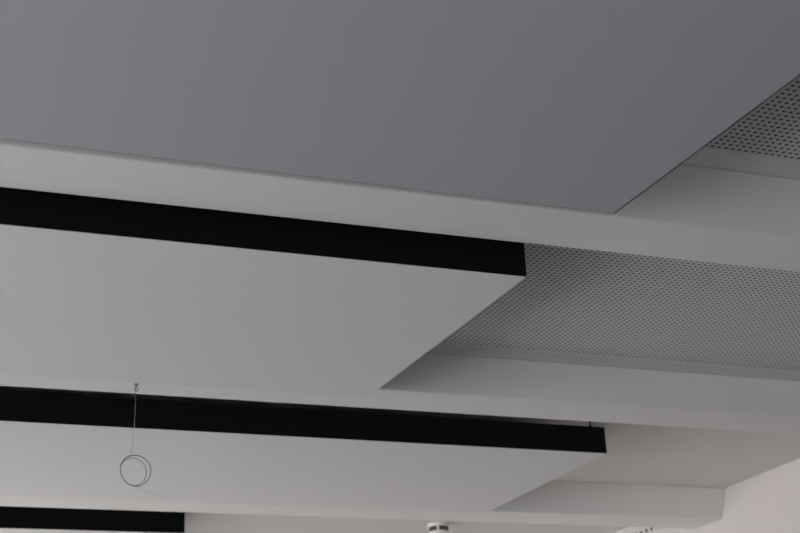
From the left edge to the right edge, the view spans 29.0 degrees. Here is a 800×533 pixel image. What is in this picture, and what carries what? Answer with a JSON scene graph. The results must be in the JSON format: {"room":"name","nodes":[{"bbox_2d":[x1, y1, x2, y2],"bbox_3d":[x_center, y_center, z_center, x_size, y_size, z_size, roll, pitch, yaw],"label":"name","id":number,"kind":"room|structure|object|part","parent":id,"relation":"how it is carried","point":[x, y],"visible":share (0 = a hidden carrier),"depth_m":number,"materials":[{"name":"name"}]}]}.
{"room":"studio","nodes":[
{"label":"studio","id":0,"kind":"room"},
{"bbox_2d":[0,76,799,532],"bbox_3d":[-1.028,-0.134,3.675,7.360,0.200,15.600,6,-22,-21],"label":"ceiling","id":1,"kind":"structure","parent":0,"point":[572,305],"depth_m":4.53,"materials":[{"name":"white paint"}]},
{"bbox_2d":[0,506,184,532],"bbox_3d":[-2.414,0.989,5.909,3.000,0.179,0.982,6,-22,-21],"label":"acoustic panel","id":2,"kind":"object","parent":1,"relation":"hanging from","point":[13,519],"visible":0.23,"depth_m":5.88,"materials":[{"name":"black metal"}]},
{"bbox_2d":[0,187,526,397],"bbox_3d":[-1.294,-0.023,3.396,3.000,0.179,1.002,6,-22,-22],"label":"acoustic panel","id":3,"kind":"object","parent":1,"relation":"hanging from","point":[92,288],"visible":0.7,"depth_m":3.50,"materials":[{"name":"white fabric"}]},
{"bbox_3d":[-1.292,0.017,3.380,3.000,0.088,1.002,6,-22,-22],"label":"frame","id":4,"kind":"part","parent":3,"relation":"part of","materials":[{"name":"black metal"}]},
{"bbox_2d":[0,391,606,512],"bbox_3d":[-1.163,0.535,4.885,3.600,0.179,0.948,6,-22,-22],"label":"acoustic panel","id":5,"kind":"object","parent":1,"relation":"hanging from","point":[52,445],"visible":0.91,"depth_m":4.97,"materials":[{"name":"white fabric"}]},
{"bbox_3d":[-1.161,0.575,4.870,3.600,0.088,0.948,6,-22,-22],"label":"frame","id":6,"kind":"part","parent":5,"relation":"part of","materials":[{"name":"black metal"}]},
{"bbox_2d":[0,481,724,528],"bbox_3d":[-1.797,0.737,5.408,6.760,0.124,0.258,6,-22,-21],"label":"beam","id":7,"kind":"structure","parent":1,"relation":"attached to","point":[553,502],"depth_m":6.30,"materials":[{"name":"white paint"}]},
{"bbox_2d":[0,0,799,213],"bbox_3d":[-0.738,-0.519,2.165,3.000,0.179,1.098,6,-22,-22],"label":"acoustic panel","id":8,"kind":"object","parent":1,"relation":"hanging from","point":[588,105],"visible":1,"depth_m":2.58,"materials":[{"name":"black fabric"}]},
{"bbox_3d":[-0.736,-0.479,2.150,3.000,0.088,1.098,6,-22,-22],"label":"frame","id":9,"kind":"part","parent":8,"relation":"part of","materials":[{"name":"white fabric"}]},
{"bbox_2d":[0,139,799,271],"bbox_3d":[-0.729,-0.253,2.947,6.760,0.124,0.240,6,-22,-21],"label":"beam","id":10,"kind":"structure","parent":1,"relation":"attached to","point":[692,213],"depth_m":3.29,"materials":[{"name":"white paint"}]},
{"bbox_2d":[0,353,799,433],"bbox_3d":[-1.239,0.220,4.122,6.760,0.124,0.199,6,-22,-21],"label":"beam","id":11,"kind":"structure","parent":1,"relation":"attached to","point":[435,382],"depth_m":4.72,"materials":[{"name":"white paint"}]},
{"bbox_2d":[120,383,167,497],"bbox_3d":[-0.704,0.477,4.252,0.134,0.317,0.014,6,-22,-21],"label":"hanging wire","id":12,"kind":"object","parent":11,"relation":"hanging from","point":[134,384],"visible":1,"depth_m":4.22,"materials":[{"name":"metal"}]},
{"bbox_2d":[427,522,449,532],"bbox_3d":[0.175,1.185,6.960,0.100,0.052,0.100,6,-22,-21],"label":"smoke detector","id":13,"kind":"object","parent":1,"relation":"attached to","point":[434,527],"visible":1,"depth_m":6.93,"materials":[{"name":"white plastic"}]},
{"bbox_2d":[614,458,799,532],"bbox_3d":[2.320,1.669,4.403,0.300,2.978,15.600,6,-22,-21],"label":"wall","id":14,"kind":"structure","parent":0,"point":[768,501],"depth_m":6.30,"materials":[{"name":"paint"}]},
{"bbox_2d":[630,527,663,532],"bbox_3d":[1.125,1.222,7.120,0.006,0.044,0.340,6,-22,-21],"label":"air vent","id":15,"kind":"object","parent":14,"relation":"in","point":[643,529],"visible":0.67,"depth_m":7.09,"materials":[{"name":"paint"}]}
]}

